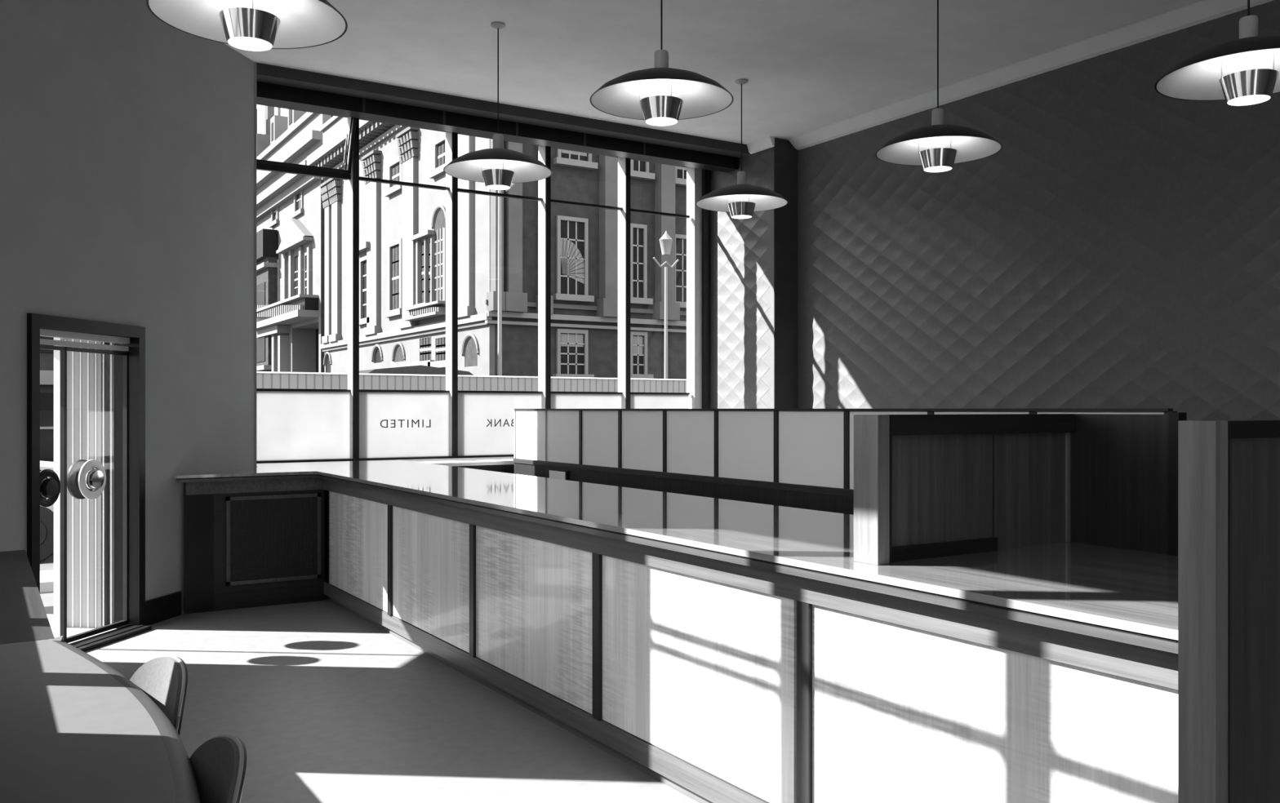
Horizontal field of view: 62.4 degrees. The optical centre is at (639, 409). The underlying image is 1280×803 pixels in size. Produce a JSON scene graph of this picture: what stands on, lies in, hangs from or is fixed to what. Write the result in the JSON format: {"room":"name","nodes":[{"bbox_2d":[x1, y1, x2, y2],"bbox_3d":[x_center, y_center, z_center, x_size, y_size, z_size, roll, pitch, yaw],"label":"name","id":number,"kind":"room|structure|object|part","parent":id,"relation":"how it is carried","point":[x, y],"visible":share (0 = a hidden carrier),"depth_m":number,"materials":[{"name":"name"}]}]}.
{"room":"bank","nodes":[
{"label":"bank","id":0,"kind":"room"},
{"bbox_2d":[46,614,97,637],"bbox_3d":[-4.146,1.571,6.916,1.300,0.139,1.529,0,0,9],"label":"floor","id":1,"kind":"structure","parent":0,"point":[71,631],"depth_m":7.18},
{"bbox_2d":[53,337,111,627],"bbox_3d":[-3.781,0.470,7.459,0.415,2.340,0.492,0,0,9],"label":"door","id":2,"kind":"structure","parent":0,"point":[87,373],"depth_m":7.25,"materials":[{"name":"paint"}]},
{"bbox_3d":[-3.998,0.470,7.264,0.050,2.340,0.038,0,0,9],"label":"corner post","id":3,"kind":"part","parent":2,"relation":"part of","materials":[{"name":"metal"}]},
{"bbox_2d":[0,0,256,624],"bbox_3d":[-3.571,-0.685,7.471,0.731,4.370,4.240,0,0,1],"label":"wall","id":4,"kind":"structure","parent":0,"point":[128,136],"depth_m":7.29,"materials":[{"name":"grey paint"}]},
{"bbox_2d":[0,550,53,644],"bbox_3d":[-2.820,1.125,4.393,0.536,0.750,2.560,0,0,-32],"label":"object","id":5,"kind":"structure","parent":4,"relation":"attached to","point":[23,615],"depth_m":4.05,"materials":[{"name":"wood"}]},
{"bbox_2d":[26,313,151,652],"bbox_3d":[-3.537,0.469,6.740,0.280,2.063,1.069,0,0,9],"label":"door frame","id":6,"kind":"structure","parent":4,"relation":"in","point":[81,479],"depth_m":6.90,"materials":[{"name":"black paint"}]},
{"bbox_3d":[-3.582,0.480,6.405,0.051,0.120,0.119,0,0,7],"label":"push knob","id":7,"kind":"part","parent":6,"relation":"part of","materials":[{"name":"black paint"}]},
{"bbox_3d":[-3.515,0.455,6.813,0.051,0.133,0.133,0,0,8],"label":"push knob","id":8,"kind":"part","parent":6,"relation":"part of","materials":[{"name":"metal"}]},
{"bbox_2d":[145,591,181,626],"bbox_3d":[-3.385,1.415,7.481,0.019,0.170,0.430,0,0,9],"label":"baseboard","id":9,"kind":"structure","parent":4,"relation":"attached to","point":[162,608],"depth_m":7.47,"materials":[{"name":"black paint"}]},
{"bbox_2d":[68,570,698,802],"bbox_3d":[1.071,1.560,4.978,8.300,0.120,12.900,0,0,-32],"label":"floor","id":10,"kind":"structure","parent":0,"point":[326,704],"depth_m":5.13,"materials":[{"name":"grey"}]},
{"bbox_2d":[0,635,199,802],"bbox_3d":[-1.355,1.125,2.234,0.727,0.750,2.724,0,0,-32],"label":"writing desk","id":11,"kind":"object","parent":10,"relation":"on","point":[74,729],"visible":1,"depth_m":2.41,"materials":[{"name":"wood"}]},
{"bbox_2d":[129,654,187,735],"bbox_3d":[-1.484,1.103,2.853,0.419,0.795,0.465,0,0,44],"label":"desk chair","id":12,"kind":"object","parent":10,"relation":"on","point":[163,678],"visible":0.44,"depth_m":2.99,"materials":[{"name":"grey fabric"}]},
{"bbox_2d":[189,733,246,802],"bbox_3d":[-1.046,1.103,2.131,0.465,0.795,0.419,0,0,-36],"label":"desk chair","id":13,"kind":"object","parent":10,"relation":"on","point":[219,765],"visible":0.88,"depth_m":2.27,"materials":[{"name":"grey fabric"}]},
{"bbox_2d":[173,458,1177,802],"bbox_3d":[-1.010,0.990,5.900,2.168,1.020,8.617,0,0,-32],"label":"counter","id":14,"kind":"object","parent":10,"relation":"on","point":[722,651],"depth_m":3.84,"materials":[{"name":"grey wood"}]},
{"bbox_3d":[-2.901,1.064,8.006,0.998,0.872,0.050,0,0,-32],"label":"panel","id":15,"kind":"part","parent":14,"relation":"part of","materials":[{"name":"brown wood"}]},
{"bbox_2d":[226,493,320,586],"bbox_3d":[-2.783,0.985,8.037,0.698,0.660,0.022,0,0,-32],"label":"panel","id":16,"kind":"object","parent":14,"relation":"attached to","point":[273,539],"depth_m":8.03,"materials":[{"name":"black paint"}]},
{"bbox_3d":[-2.016,0.987,7.562,0.030,0.717,1.381,0,0,-32],"label":"panel","id":17,"kind":"part","parent":14,"relation":"part of","materials":[{"name":"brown wood"}]},
{"bbox_3d":[-1.624,0.989,6.921,0.046,0.722,0.057,0,0,-32],"label":"post","id":18,"kind":"part","parent":14,"relation":"part of","materials":[{"name":"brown wood"}]},
{"bbox_3d":[-1.264,0.987,6.361,0.030,0.717,1.274,0,0,-32],"label":"panel","id":19,"kind":"part","parent":14,"relation":"part of","materials":[{"name":"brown wood"}]},
{"bbox_3d":[-0.900,0.989,5.765,0.046,0.722,0.057,0,0,-32],"label":"post","id":20,"kind":"part","parent":14,"relation":"part of","materials":[{"name":"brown wood"}]},
{"bbox_3d":[-0.538,0.987,5.202,0.030,0.717,1.280,0,0,-32],"label":"panel","id":21,"kind":"part","parent":14,"relation":"part of","materials":[{"name":"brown wood"}]},
{"bbox_3d":[-0.173,0.989,4.604,0.046,0.722,0.057,0,0,-32],"label":"post","id":22,"kind":"part","parent":14,"relation":"part of","materials":[{"name":"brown wood"}]},
{"bbox_2d":[173,458,1177,639],"bbox_3d":[-1.010,0.491,5.900,2.168,0.022,8.617,0,0,-32],"label":"countertop","id":23,"kind":"structure","parent":14,"relation":"on","point":[1120,588],"depth_m":3.78,"materials":[{"name":"grey wood"}]},
{"bbox_3d":[0.186,0.987,4.046,0.030,0.717,1.270,0,0,-32],"label":"panel","id":24,"kind":"part","parent":14,"relation":"part of","materials":[{"name":"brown wood"}]},
{"bbox_3d":[0.549,0.989,3.451,0.046,0.722,0.057,0,0,-32],"label":"post","id":25,"kind":"part","parent":14,"relation":"part of","materials":[{"name":"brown wood"}]},
{"bbox_3d":[0.936,0.987,2.848,0.030,0.717,1.377,0,0,-32],"label":"panel","id":26,"kind":"part","parent":14,"relation":"part of","materials":[{"name":"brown wood"}]},
{"bbox_2d":[853,413,1186,565],"bbox_3d":[1.233,0.246,3.396,1.025,0.468,0.477,0,0,-32],"label":"wooden screen","id":27,"kind":"object","parent":14,"relation":"on","point":[926,486],"depth_m":3.54,"materials":[{"name":"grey wood"}]},
{"bbox_3d":[0.722,0.249,3.294,0.050,0.462,0.107,0,0,-32],"label":"post","id":28,"kind":"part","parent":27,"relation":"part of","materials":[{"name":"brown wood"}]},
{"bbox_3d":[0.991,0.458,3.443,0.505,0.045,0.015,0,0,-32],"label":"rail","id":29,"kind":"part","parent":27,"relation":"part of","materials":[{"name":"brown wood"}]},
{"bbox_3d":[1.137,0.259,3.568,0.945,0.442,0.040,0,0,-32],"label":"panel","id":30,"kind":"part","parent":27,"relation":"part of","materials":[{"name":"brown wood"}]},
{"bbox_3d":[1.136,0.051,3.551,0.925,0.065,0.077,0,0,-32],"label":"rail","id":31,"kind":"part","parent":27,"relation":"part of","materials":[{"name":"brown wood"}]},
{"bbox_3d":[1.648,0.249,3.663,0.033,0.462,0.420,0,0,-32],"label":"return panel","id":32,"kind":"part","parent":27,"relation":"part of","materials":[{"name":"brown wood"}]},
{"bbox_2d":[513,408,1177,515],"bbox_3d":[0.535,0.749,7.059,0.060,1.502,6.334,0,0,-32],"label":"glass screen","id":33,"kind":"object","parent":10,"relation":"on","point":[792,458],"visible":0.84,"depth_m":7.06,"materials":[{"name":"glass"}]},
{"bbox_3d":[-0.977,0.234,9.473,0.012,0.443,0.603,0,0,-32],"label":"pane","id":34,"kind":"part","parent":33,"relation":"part of","materials":[{"name":"white glass"}]},
{"bbox_2d":[548,468,568,479],"bbox_3d":[-0.696,0.565,8.968,0.020,0.100,0.340,0,0,-32],"label":"card","id":35,"kind":"object","parent":33,"relation":"attached to","point":[553,473],"visible":0.64,"depth_m":8.95,"materials":[{"name":"white paper"}]},
{"bbox_3d":[-0.644,0.234,8.941,0.012,0.443,0.603,0,0,-32],"label":"pane","id":36,"kind":"part","parent":33,"relation":"part of","materials":[{"name":"white glass"}]},
{"bbox_3d":[-0.311,0.234,8.410,0.012,0.443,0.603,0,0,-32],"label":"pane","id":37,"kind":"part","parent":33,"relation":"part of","materials":[{"name":"white glass"}]},
{"bbox_3d":[0.022,0.234,7.878,0.012,0.443,0.603,0,0,-32],"label":"pane","id":38,"kind":"part","parent":33,"relation":"part of","materials":[{"name":"white glass"}]},
{"bbox_3d":[0.532,0.475,7.064,0.060,0.040,6.310,0,0,-32],"label":"rail","id":39,"kind":"part","parent":33,"relation":"part of","materials":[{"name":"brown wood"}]},
{"bbox_3d":[0.532,0.998,7.064,0.040,1.005,6.310,0,0,-32],"label":"panel","id":40,"kind":"part","parent":33,"relation":"part of","materials":[{"name":"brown wood"}]},
{"bbox_3d":[0.355,0.234,7.347,0.012,0.443,0.603,0,0,-32],"label":"pane","id":41,"kind":"part","parent":33,"relation":"part of","materials":[{"name":"glass"}]},
{"bbox_3d":[0.687,0.234,6.816,0.012,0.443,0.603,0,0,-32],"label":"pane","id":42,"kind":"part","parent":33,"relation":"part of","materials":[{"name":"white glass"}]},
{"bbox_3d":[1.020,0.234,6.284,0.012,0.443,0.603,0,0,-32],"label":"pane","id":43,"kind":"part","parent":33,"relation":"part of","materials":[{"name":"white glass"}]},
{"bbox_3d":[0.532,0.006,7.064,0.036,0.016,6.310,0,0,-32],"label":"rail","id":44,"kind":"part","parent":33,"relation":"part of","materials":[{"name":"black metal"}]},
{"bbox_3d":[1.353,0.234,5.753,0.012,0.443,0.603,0,0,-32],"label":"pane","id":45,"kind":"part","parent":33,"relation":"part of","materials":[{"name":"clear glass"}]},
{"bbox_3d":[1.686,0.234,5.221,0.012,0.443,0.603,0,0,-32],"label":"pane","id":46,"kind":"part","parent":33,"relation":"part of","materials":[{"name":"glass"}]},
{"bbox_3d":[2.029,0.234,4.673,0.012,0.443,0.643,0,0,-32],"label":"pane","id":47,"kind":"part","parent":33,"relation":"part of","materials":[{"name":"glass"}]},
{"bbox_2d":[1177,419,1279,802],"bbox_3d":[1.598,0.762,2.427,1.115,1.476,0.082,0,0,-32],"label":"wooden screen","id":48,"kind":"object","parent":10,"relation":"on","point":[1228,471],"visible":1,"depth_m":2.15,"materials":[{"name":"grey wood"}]},
{"bbox_3d":[1.143,0.762,2.145,0.045,1.476,0.078,0,0,-32],"label":"edge post","id":49,"kind":"part","parent":48,"relation":"part of","materials":[{"name":"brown wood"}]},
{"bbox_3d":[1.624,0.042,2.429,1.068,0.036,0.057,0,0,-32],"label":"rail","id":50,"kind":"part","parent":48,"relation":"part of","materials":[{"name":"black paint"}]},
{"bbox_3d":[1.622,0.772,2.432,1.070,1.455,0.040,0,0,-32],"label":"panel","id":51,"kind":"part","parent":48,"relation":"part of","materials":[{"name":"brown wood"}]},
{"bbox_2d":[256,103,709,570],"bbox_3d":[-1.219,-0.685,11.018,5.770,4.370,0.230,0,0,-32],"label":"wall","id":52,"kind":"structure","parent":0,"point":[326,491],"depth_m":10.45,"materials":[{"name":"paint"}]},
{"bbox_2d":[256,116,708,473],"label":"window","id":53,"kind":"structure","parent":52,"relation":"in","point":[449,427],"depth_m":10.52,"materials":[{"name":"glass"}]},
{"bbox_3d":[-3.179,0.158,9.767,0.999,0.644,0.010,0,0,-32],"label":"obscured pane","id":54,"kind":"part","parent":53,"relation":"part of","materials":[{"name":"white glass"}]},
{"bbox_3d":[-3.106,-2.500,9.656,0.985,0.550,0.250,0,0,-32],"label":"opening sash","id":55,"kind":"part","parent":53,"relation":"part of","materials":[{"name":"black paint"}]},
{"bbox_3d":[-1.429,0.492,10.798,5.140,0.045,0.120,0,0,-32],"label":"sill","id":56,"kind":"part","parent":53,"relation":"part of","materials":[{"name":"black paint"}]},
{"bbox_3d":[-2.309,0.158,10.312,0.932,0.644,0.010,0,0,-32],"label":"obscured pane","id":57,"kind":"part","parent":53,"relation":"part of","materials":[{"name":"white glass"}]},
{"bbox_3d":[-1.449,0.158,10.850,0.976,0.644,0.010,0,0,-32],"label":"obscured pane","id":58,"kind":"part","parent":53,"relation":"part of","materials":[{"name":"white glass"}]},
{"bbox_3d":[-0.594,0.158,11.386,0.919,0.644,0.010,0,0,-32],"label":"obscured pane","id":59,"kind":"part","parent":53,"relation":"part of","materials":[{"name":"white glass"}]},
{"bbox_3d":[0.202,0.158,11.885,0.839,0.644,0.010,0,0,-32],"label":"obscured pane","id":60,"kind":"part","parent":53,"relation":"part of","materials":[{"name":"white glass"}]},
{"bbox_3d":[0.624,-1.150,12.155,0.100,3.300,0.160,0,0,-32],"label":"jamb post","id":61,"kind":"part","parent":53,"relation":"part of","materials":[{"name":"grey paint"}]},
{"bbox_2d":[224,0,1204,144],"bbox_3d":[1.050,-2.970,4.994,8.320,0.200,12.950,0,0,-32],"label":"ceiling","id":62,"kind":"structure","parent":0,"point":[807,65],"depth_m":8.31,"materials":[{"name":"paint"}]},
{"bbox_2d":[146,0,347,51],"bbox_3d":[-1.670,-2.212,4.523,0.806,1.317,0.806,0,0,-32],"label":"pendant lamp","id":63,"kind":"object","parent":62,"relation":"hanging from","point":[251,25],"visible":1,"depth_m":4.62,"materials":[{"name":"white metal"}]},
{"bbox_2d":[227,36,271,51],"bbox_3d":[-1.670,-1.561,4.523,0.178,0.016,0.178,0,0,-32],"label":"diffuser","id":64,"kind":"object","parent":63,"relation":"attached to","point":[246,43],"depth_m":4.50,"materials":[{"name":"white glass"}]},
{"bbox_2d":[443,22,552,190],"bbox_3d":[-1.059,-2.256,7.880,0.806,1.227,0.806,0,0,-32],"label":"pendant lamp","id":65,"kind":"object","parent":62,"relation":"hanging from","point":[498,167],"visible":1,"depth_m":7.88,"materials":[{"name":"black metal"}]},
{"bbox_3d":[-1.059,-1.847,7.880,0.806,0.156,0.806,0,0,-32],"label":"lamp shade","id":66,"kind":"part","parent":65,"relation":"part of","materials":[{"name":"black paint"}]},
{"bbox_3d":[-1.059,-1.826,7.880,0.792,0.114,0.792,0,0,-32],"label":"reflector dish","id":67,"kind":"part","parent":65,"relation":"part of","materials":[{"name":"metal"}]},
{"bbox_3d":[-1.059,-2.442,7.880,0.009,0.815,0.009,0,0,35],"label":"cord","id":68,"kind":"part","parent":65,"relation":"part of","materials":[{"name":"black paint"}]},
{"bbox_3d":[-1.059,-1.982,7.880,0.080,0.135,0.080,0,0,-32],"label":"stem","id":69,"kind":"part","parent":65,"relation":"part of","materials":[{"name":"grey paint"}]},
{"bbox_2d":[486,185,510,190],"bbox_3d":[-1.059,-1.651,7.880,0.178,0.016,0.178,0,0,-32],"label":"diffuser","id":70,"kind":"object","parent":65,"relation":"attached to","point":[491,187],"depth_m":7.86,"materials":[{"name":"white glass"}]},
{"bbox_2d":[256,62,750,157],"bbox_3d":[-1.206,-2.822,10.430,5.208,0.095,0.760,0,0,-32],"label":"pelmet","id":71,"kind":"structure","parent":62,"relation":"attached to","point":[268,73],"depth_m":9.87,"materials":[{"name":"paint"}]},
{"bbox_2d":[256,81,738,173],"bbox_3d":[-1.140,-2.710,10.372,5.138,0.130,0.208,0,0,-32],"label":"roller blind","id":72,"kind":"object","parent":71,"relation":"attached to","point":[268,94],"visible":0.94,"depth_m":10.04,"materials":[{"name":"black paint"}]},
{"bbox_2d":[589,0,733,126],"bbox_3d":[0.121,-2.236,5.928,0.806,1.267,0.806,0,0,-32],"label":"pendant lamp","id":73,"kind":"object","parent":62,"relation":"hanging from","point":[660,95],"visible":1,"depth_m":5.94,"materials":[{"name":"white metal"}]},
{"bbox_3d":[0.121,-2.422,5.928,0.009,0.855,0.009,0,0,35],"label":"cord","id":74,"kind":"part","parent":73,"relation":"part of","materials":[{"name":"black paint"}]},
{"bbox_3d":[0.121,-1.942,5.928,0.080,0.135,0.080,0,0,-32],"label":"stem","id":75,"kind":"part","parent":73,"relation":"part of","materials":[{"name":"grey paint"}]},
{"bbox_3d":[0.121,-1.807,5.928,0.806,0.156,0.806,0,0,-32],"label":"lamp shade","id":76,"kind":"part","parent":73,"relation":"part of","materials":[{"name":"black paint"}]},
{"bbox_3d":[0.121,-1.786,5.928,0.792,0.114,0.792,0,0,-32],"label":"reflector dish","id":77,"kind":"part","parent":73,"relation":"part of","materials":[{"name":"white metal"}]},
{"bbox_2d":[645,117,677,125],"bbox_3d":[0.121,-1.611,5.928,0.178,0.016,0.178,0,0,-32],"label":"diffuser","id":78,"kind":"object","parent":73,"relation":"attached to","point":[651,121],"depth_m":5.91,"materials":[{"name":"white glass"}]},
{"bbox_2d":[695,78,787,218],"bbox_3d":[0.888,-2.269,9.229,0.806,1.202,0.806,0,0,-32],"label":"pendant lamp","id":79,"kind":"object","parent":62,"relation":"hanging from","point":[741,199],"visible":1,"depth_m":9.20,"materials":[{"name":"metal"}]},
{"bbox_3d":[0.888,-2.007,9.229,0.080,0.135,0.080,0,0,-32],"label":"stem","id":80,"kind":"part","parent":79,"relation":"part of","materials":[{"name":"grey paint"}]},
{"bbox_3d":[0.888,-1.872,9.229,0.806,0.156,0.806,0,0,-32],"label":"lamp shade","id":81,"kind":"part","parent":79,"relation":"part of","materials":[{"name":"black paint"}]},
{"bbox_3d":[0.888,-1.851,9.229,0.792,0.114,0.792,0,0,-32],"label":"reflector dish","id":82,"kind":"part","parent":79,"relation":"part of","materials":[{"name":"metal"}]},
{"bbox_2d":[731,215,751,218],"bbox_3d":[0.888,-1.676,9.229,0.178,0.016,0.178,0,0,-32],"label":"diffuser","id":83,"kind":"object","parent":79,"relation":"attached to","point":[732,216],"depth_m":9.21,"materials":[{"name":"white glass"}]},
{"bbox_3d":[0.888,-2.455,9.229,0.009,0.790,0.009,0,0,35],"label":"cord","id":84,"kind":"part","parent":79,"relation":"part of","materials":[{"name":"black paint"}]},
{"bbox_2d":[875,0,1002,172],"bbox_3d":[1.961,-2.219,6.951,0.806,1.302,0.806,0,0,-32],"label":"pendant lamp","id":85,"kind":"object","parent":62,"relation":"hanging from","point":[936,147],"visible":1,"depth_m":6.95,"materials":[{"name":"metal"}]},
{"bbox_3d":[1.961,-1.907,6.951,0.080,0.135,0.080,0,0,-32],"label":"stem","id":86,"kind":"part","parent":85,"relation":"part of","materials":[{"name":"grey paint"}]},
{"bbox_2d":[924,166,951,172],"bbox_3d":[1.961,-1.576,6.951,0.178,0.016,0.178,0,0,-32],"label":"diffuser","id":87,"kind":"object","parent":85,"relation":"attached to","point":[928,169],"depth_m":6.93,"materials":[{"name":"white glass"}]},
{"bbox_3d":[1.961,-2.405,6.951,0.009,0.890,0.009,0,0,-10],"label":"cord","id":88,"kind":"part","parent":85,"relation":"part of","materials":[{"name":"black paint"}]},
{"bbox_3d":[1.961,-1.772,6.951,0.806,0.156,0.806,0,0,-32],"label":"lamp shade","id":89,"kind":"part","parent":85,"relation":"part of","materials":[{"name":"black paint"}]},
{"bbox_3d":[1.961,-1.751,6.951,0.792,0.114,0.792,0,0,-32],"label":"reflector dish","id":90,"kind":"part","parent":85,"relation":"part of","materials":[{"name":"metal"}]},
{"bbox_2d":[1154,0,1279,106],"bbox_3d":[2.896,-2.164,5.023,0.806,1.412,0.806,0,0,-32],"label":"pendant lamp","id":91,"kind":"object","parent":62,"relation":"hanging from","point":[1243,71],"visible":1,"depth_m":5.03,"materials":[{"name":"metal"}]},
{"bbox_3d":[2.896,-1.662,5.023,0.806,0.156,0.806,0,0,-32],"label":"lamp shade","id":92,"kind":"part","parent":91,"relation":"part of","materials":[{"name":"black paint"}]},
{"bbox_3d":[2.896,-1.641,5.023,0.792,0.114,0.792,0,0,-32],"label":"reflector dish","id":93,"kind":"part","parent":91,"relation":"part of","materials":[{"name":"white metal"}]},
{"bbox_3d":[2.773,-1.631,5.034,0.008,0.108,0.005,0,0,-2],"label":"cone rod","id":94,"kind":"part","parent":91,"relation":"part of","materials":[{"name":"metal"}]},
{"bbox_3d":[2.896,-2.350,5.023,0.009,1.000,0.009,0,0,35],"label":"cord","id":95,"kind":"part","parent":91,"relation":"part of","materials":[{"name":"black paint"}]},
{"bbox_3d":[2.896,-1.798,5.023,0.080,0.135,0.080,0,0,-32],"label":"stem","id":96,"kind":"part","parent":91,"relation":"part of","materials":[{"name":"grey paint"}]},
{"bbox_2d":[1227,94,1270,106],"bbox_3d":[2.896,-1.466,5.023,0.178,0.016,0.178,0,0,-32],"label":"diffuser","id":97,"kind":"object","parent":91,"relation":"attached to","point":[1233,100],"depth_m":5.00,"materials":[{"name":"white glass"}]},
{"bbox_3d":[2.948,-1.631,4.911,0.005,0.108,0.008,0,0,-32],"label":"cone rod","id":98,"kind":"part","parent":91,"relation":"part of","materials":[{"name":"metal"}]},
{"bbox_2d":[709,0,1279,420],"bbox_3d":[4.293,-0.685,7.113,0.581,4.370,12.700,0,0,-32],"label":"wall","id":99,"kind":"structure","parent":0,"point":[1119,248],"depth_m":8.80,"materials":[{"name":"tile"}]},
{"bbox_2d":[746,136,774,154],"bbox_3d":[1.288,-2.820,11.297,0.059,0.100,0.399,0,0,-32],"label":"crown molding","id":100,"kind":"structure","parent":99,"relation":"attached to","point":[766,143],"depth_m":11.27,"materials":[{"name":"paint"}]},
{"bbox_2d":[787,0,1273,150],"bbox_3d":[4.633,-2.820,6.495,0.159,0.100,11.291,0,0,-32],"label":"crown molding","id":101,"kind":"structure","parent":99,"relation":"attached to","point":[1205,11],"depth_m":8.64,"materials":[{"name":"paint"}]},
{"label":"outside","id":102,"kind":"structure","parent":0,"visible":0},
{"bbox_2d":[40,554,53,614],"bbox_3d":[-20.717,1.775,51.921,140.000,0.250,130.000,0,0,-32],"label":"ground","id":103,"kind":"structure","parent":102,"point":[47,598],"depth_m":9.18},
{"bbox_2d":[40,563,53,592],"bbox_3d":[-13.758,1.605,5.012,22.000,0.090,1.300,0,0,-32],"label":"pavement","id":104,"kind":"structure","parent":103,"relation":"on","point":[46,571],"depth_m":9.73,"materials":[{"name":"grey concrete"}]},
{"bbox_2d":[40,336,53,462],"bbox_3d":[-25.409,-3.175,24.087,26.500,9.650,8.200,0,0,-32],"label":"terrace","id":105,"kind":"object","parent":103,"relation":"on","point":[46,356],"visible":0.02,"depth_m":26.15,"materials":[{"name":"brick"}]},
{"bbox_2d":[40,460,53,561],"bbox_3d":[-7.980,0.906,11.097,4.287,1.488,1.520,0,0,-32],"label":"parked car","id":106,"kind":"object","parent":103,"relation":"on","point":[46,513],"visible":0.12,"depth_m":11.26,"materials":[{"name":"paint"}]},
{"bbox_2d":[256,106,280,157],"bbox_3d":[-32.334,-17.625,121.341,46.000,38.550,12.000,0,0,-32],"label":"block","id":107,"kind":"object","parent":103,"relation":"on","point":[263,141],"visible":0.02,"depth_m":111.70,"materials":[{"name":"grey stone"}]},
{"bbox_2d":[256,109,333,373],"bbox_3d":[-25.879,-9.675,81.454,11.200,22.650,46.532,0,0,-32],"label":"building","id":108,"kind":"structure","parent":103,"relation":"on","point":[291,205],"depth_m":66.58,"materials":[{"name":"white stone"}]},
{"bbox_2d":[256,228,277,371],"bbox_3d":[-30.333,-5.125,79.286,0.950,13.550,22.100,0,0,-32],"label":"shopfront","id":109,"kind":"object","parent":108,"relation":"attached to","point":[266,239],"visible":0.11,"depth_m":70.19,"materials":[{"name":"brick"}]},
{"bbox_2d":[257,297,318,321],"bbox_3d":[-22.445,-6.143,66.927,0.800,0.738,12.270,0,0,-32],"label":"balcony","id":110,"kind":"object","parent":108,"relation":"hanging from","point":[308,304],"depth_m":62.44,"materials":[{"name":"white stone"}]},
{"bbox_3d":[-30.664,-13.900,79.957,0.900,1.000,43.988,0,0,-32],"label":"cornice","id":111,"kind":"part","parent":108,"relation":"part of","materials":[{"name":"white stone"}]},
{"bbox_3d":[-21.493,-9.055,65.595,0.600,5.491,6.679,0,0,-32],"label":"pedimented frame","id":112,"kind":"part","parent":108,"relation":"part of","materials":[{"name":"white stone"}]},
{"bbox_2d":[359,365,473,375],"bbox_3d":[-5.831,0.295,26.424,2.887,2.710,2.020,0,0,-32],"label":"car","id":113,"kind":"object","parent":103,"relation":"on","point":[413,370],"visible":0.02,"depth_m":25.51,"materials":[{"name":"black paint"}]},
{"bbox_2d":[256,371,686,392],"bbox_3d":[2.719,0.517,22.977,23.000,2.265,0.100,0,0,-32],"label":"hoarding","id":114,"kind":"object","parent":103,"relation":"on","point":[264,380],"visible":0.02,"depth_m":19.03,"materials":[{"name":"paint"}]},
{"bbox_2d":[306,115,686,379],"bbox_3d":[5.057,-8.175,59.657,40.900,19.650,23.753,0,0,-32],"label":"building","id":115,"kind":"structure","parent":103,"relation":"on","point":[402,228],"depth_m":43.54,"materials":[{"name":"stone"}]},
{"bbox_3d":[-11.893,-13.775,49.042,0.900,0.550,23.753,0,0,-32],"label":"cornice","id":116,"kind":"part","parent":115,"relation":"part of","materials":[{"name":"white stone"}]},
{"bbox_3d":[-11.739,-12.925,49.493,0.160,0.250,22.553,0,0,-32],"label":"frieze moulding","id":117,"kind":"part","parent":115,"relation":"part of","materials":[{"name":"white stone"}]},
{"bbox_3d":[-11.722,-3.280,49.503,0.120,0.160,22.553,0,0,-32],"label":"string moulding","id":118,"kind":"part","parent":115,"relation":"part of","materials":[{"name":"grey stone"}]},
{"bbox_3d":[-9.118,-4.166,44.893,0.600,0.606,3.855,0,0,-32],"label":"balustrade","id":119,"kind":"part","parent":115,"relation":"part of","materials":[{"name":"white stone"}]},
{"bbox_3d":[-8.986,-5.931,44.965,0.300,3.307,3.605,0,0,-32],"label":"bay frame","id":120,"kind":"part","parent":115,"relation":"part of","materials":[{"name":"white stone"}]},
{"bbox_2d":[560,333,582,346],"bbox_3d":[-2.691,-2.714,41.808,0.998,0.489,0.013,0,0,-32],"label":"blind","id":121,"kind":"object","parent":115,"relation":"hanging from","point":[566,340],"depth_m":41.80,"materials":[{"name":"white fabric"}]},
{"bbox_2d":[561,149,586,156],"bbox_3d":[-2.609,-10.379,41.859,1.144,0.590,0.013,0,0,-32],"label":"blind","id":122,"kind":"object","parent":115,"relation":"hanging from","point":[564,153],"depth_m":41.81,"materials":[{"name":"white fabric"}]},
{"bbox_2d":[632,336,642,354],"bbox_3d":[-0.088,-2.603,43.438,0.467,0.768,0.013,0,0,-32],"label":"blind","id":123,"kind":"object","parent":115,"relation":"hanging from","point":[637,340],"depth_m":43.41,"materials":[{"name":"white fabric"}]},
{"bbox_2d":[677,166,686,170],"bbox_3d":[1.819,-10.320,44.633,0.607,0.419,0.013,0,0,-32],"label":"blind","id":124,"kind":"object","parent":115,"relation":"hanging from","point":[679,168],"depth_m":44.59,"materials":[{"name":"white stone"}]},
{"bbox_2d":[492,183,515,376],"bbox_3d":[-3.906,-2.785,29.412,0.859,8.870,0.438,0,0,-7],"label":"street lamp","id":125,"kind":"object","parent":103,"relation":"on","point":[500,262],"visible":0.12,"depth_m":29.37,"materials":[{"name":"white metal"}]},
{"bbox_2d":[653,231,678,378],"bbox_3d":[0.797,-1.910,32.357,0.859,7.120,0.438,0,0,-7],"label":"street lamp","id":126,"kind":"object","parent":103,"relation":"on","point":[665,242],"visible":0.7,"depth_m":32.31,"materials":[{"name":"white metal"}]}
]}

